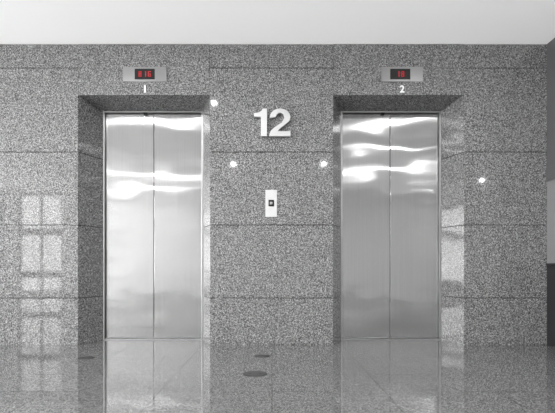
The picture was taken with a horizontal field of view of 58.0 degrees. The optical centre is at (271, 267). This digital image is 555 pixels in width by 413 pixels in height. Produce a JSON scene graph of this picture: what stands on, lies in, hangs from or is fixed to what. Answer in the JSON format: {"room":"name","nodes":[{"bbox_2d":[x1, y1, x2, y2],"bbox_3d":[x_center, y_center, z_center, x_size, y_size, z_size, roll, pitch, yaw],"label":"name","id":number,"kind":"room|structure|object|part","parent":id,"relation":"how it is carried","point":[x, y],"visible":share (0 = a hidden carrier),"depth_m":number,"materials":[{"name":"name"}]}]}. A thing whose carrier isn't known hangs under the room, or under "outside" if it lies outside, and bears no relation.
{"room":"elevator lobby","nodes":[
{"label":"elevator lobby","id":0,"kind":"room"},
{"bbox_2d":[0,44,546,344],"bbox_3d":[-0.400,-0.631,4.550,12.800,2.583,0.500,0,0,0],"label":"wall","id":1,"kind":"structure","parent":0,"point":[267,280],"depth_m":4.30,"materials":[{"name":"stone"}]},
{"bbox_2d":[106,114,153,337],"bbox_3d":[-1.315,-0.388,4.650,0.440,2.072,0.030,0,0,0],"label":"panel","id":2,"kind":"object","parent":1,"relation":"attached to","point":[129,137],"visible":1,"depth_m":4.63,"materials":[{"name":"metal"}]},
{"bbox_2d":[123,67,166,81],"bbox_3d":[-1.090,-1.661,4.293,0.378,0.129,0.013,0,0,0],"label":"indicator","id":3,"kind":"object","parent":1,"relation":"attached to","point":[130,74],"visible":1,"depth_m":4.29,"materials":[{"name":"silver metal"}]},
{"bbox_3d":[-1.090,-1.661,4.296,0.378,0.129,0.008,0,0,0],"label":"plate","id":4,"kind":"part","parent":3,"relation":"part of","materials":[{"name":"silver metal"}]},
{"bbox_3d":[-1.090,-1.661,4.290,0.172,0.090,0.003,0,0,0],"label":"display glass","id":5,"kind":"part","parent":3,"relation":"part of","materials":[{"name":"black glass"}]},
{"bbox_2d":[104,338,200,339],"bbox_3d":[-1.093,0.655,4.660,0.890,0.010,0.120,0,0,0],"label":"sill","id":6,"kind":"structure","parent":1,"relation":"attached to","point":[105,338],"depth_m":4.60,"materials":[{"name":"silver metal"}]},
{"bbox_2d":[103,111,203,339],"bbox_3d":[-1.093,-0.390,4.650,0.918,2.100,0.100,0,0,0],"label":"frame","id":7,"kind":"object","parent":1,"relation":"attached to","point":[104,112],"visible":0.62,"depth_m":4.60,"materials":[{"name":"silver metal"}]},
{"bbox_2d":[154,114,200,337],"bbox_3d":[-0.871,-0.388,4.650,0.440,2.072,0.030,0,0,0],"label":"panel","id":8,"kind":"object","parent":1,"relation":"attached to","point":[177,137],"visible":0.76,"depth_m":4.63,"materials":[{"name":"metal"}]},
{"bbox_2d":[265,190,276,216],"bbox_3d":[-0.006,-0.554,4.292,0.099,0.232,0.017,0,0,0],"label":"button","id":9,"kind":"object","parent":1,"relation":"attached to","point":[270,195],"visible":1,"depth_m":4.29,"materials":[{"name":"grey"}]},
{"bbox_2d":[254,109,290,136],"bbox_3d":[0.002,-1.238,4.277,0.310,0.235,0.045,0,0,0],"label":"number sign","id":10,"kind":"object","parent":1,"relation":"attached to","point":[275,132],"visible":1,"depth_m":4.25,"materials":[{"name":"grey metal"}]},
{"bbox_2d":[343,114,389,337],"bbox_3d":[0.871,-0.388,4.650,0.440,2.072,0.030,0,0,0],"label":"panel","id":11,"kind":"object","parent":1,"relation":"attached to","point":[366,137],"visible":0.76,"depth_m":4.63,"materials":[{"name":"metal"}]},
{"bbox_2d":[340,111,440,339],"bbox_3d":[1.093,-0.390,4.650,0.918,2.100,0.100,0,0,0],"label":"frame","id":12,"kind":"object","parent":1,"relation":"attached to","point":[342,112],"visible":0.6,"depth_m":4.60,"materials":[{"name":"silver metal"}]},
{"bbox_2d":[343,338,439,339],"bbox_3d":[1.093,0.655,4.660,0.890,0.010,0.120,0,0,0],"label":"sill","id":13,"kind":"structure","parent":1,"relation":"attached to","point":[343,338],"depth_m":4.60,"materials":[{"name":"silver metal"}]},
{"bbox_2d":[381,67,422,81],"bbox_3d":[1.116,-1.661,4.293,0.360,0.129,0.013,0,0,0],"label":"indicator","id":14,"kind":"object","parent":1,"relation":"attached to","point":[388,74],"visible":1,"depth_m":4.29,"materials":[{"name":"silver metal"}]},
{"bbox_3d":[1.099,-1.661,4.290,0.172,0.090,0.003,0,0,0],"label":"display glass","id":15,"kind":"part","parent":14,"relation":"part of","materials":[{"name":"black glass"}]},
{"bbox_3d":[1.116,-1.661,4.296,0.360,0.129,0.008,0,0,0],"label":"plate","id":16,"kind":"part","parent":14,"relation":"part of","materials":[{"name":"silver metal"}]},
{"bbox_2d":[390,114,437,337],"bbox_3d":[1.315,-0.388,4.650,0.440,2.072,0.030,0,0,0],"label":"panel","id":17,"kind":"object","parent":1,"relation":"attached to","point":[413,137],"visible":1,"depth_m":4.63,"materials":[{"name":"metal"}]},
{"bbox_2d":[546,165,554,181],"bbox_3d":[2.429,-0.800,3.849,0.162,0.120,0.897,0,0,0],"label":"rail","id":18,"kind":"object","parent":1,"relation":"attached to","point":[550,171],"visible":1,"depth_m":4.22,"materials":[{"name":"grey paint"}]},
{"bbox_2d":[0,340,554,412],"bbox_3d":[-0.400,0.710,0.450,12.800,0.100,8.700,0,0,0],"label":"floor","id":19,"kind":"structure","parent":0,"point":[123,376],"depth_m":2.94,"materials":[{"name":"stone"}]},
{"bbox_2d":[77,356,94,358],"bbox_3d":[-1.364,0.657,3.674,0.120,0.005,0.120,0,0,0],"label":"access cover","id":20,"kind":"object","parent":19,"relation":"on","point":[83,357],"visible":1,"depth_m":3.67,"materials":[{"name":"black metal"}]},
{"bbox_2d":[243,371,266,376],"bbox_3d":[-0.106,0.657,3.119,0.156,0.005,0.156,0,0,0],"label":"access cover","id":21,"kind":"object","parent":19,"relation":"on","point":[249,373],"visible":1,"depth_m":3.11,"materials":[{"name":"black metal"}]},
{"bbox_2d":[254,354,269,356],"bbox_3d":[-0.075,0.657,3.757,0.120,0.005,0.120,0,0,0],"label":"access cover","id":22,"kind":"object","parent":19,"relation":"on","point":[258,355],"visible":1,"depth_m":3.76,"materials":[{"name":"black metal"}]},
{"bbox_2d":[0,0,554,43],"bbox_3d":[-0.400,-1.973,0.450,12.800,0.100,8.700,0,0,0],"label":"ceiling","id":23,"kind":"structure","parent":0,"point":[21,21],"depth_m":3.91,"materials":[{"name":"white paint"}]},
{"bbox_2d":[547,38,554,166],"bbox_3d":[2.435,-1.391,4.000,0.150,1.063,1.200,0,0,0],"label":"wall","id":24,"kind":"structure","parent":0,"point":[551,45],"depth_m":4.23,"materials":[{"name":"grey stone"}]},
{"bbox_2d":[547,266,554,346],"bbox_3d":[2.435,0.320,4.000,0.150,0.680,1.200,0,0,0],"label":"wall panel","id":25,"kind":"object","parent":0,"point":[550,269],"depth_m":4.23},
{"bbox_2d":[547,179,554,262],"bbox_3d":[2.435,-0.390,4.000,0.150,0.700,1.200,0,0,0],"label":"wall panel","id":26,"kind":"object","parent":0,"point":[550,184],"depth_m":4.23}
]}

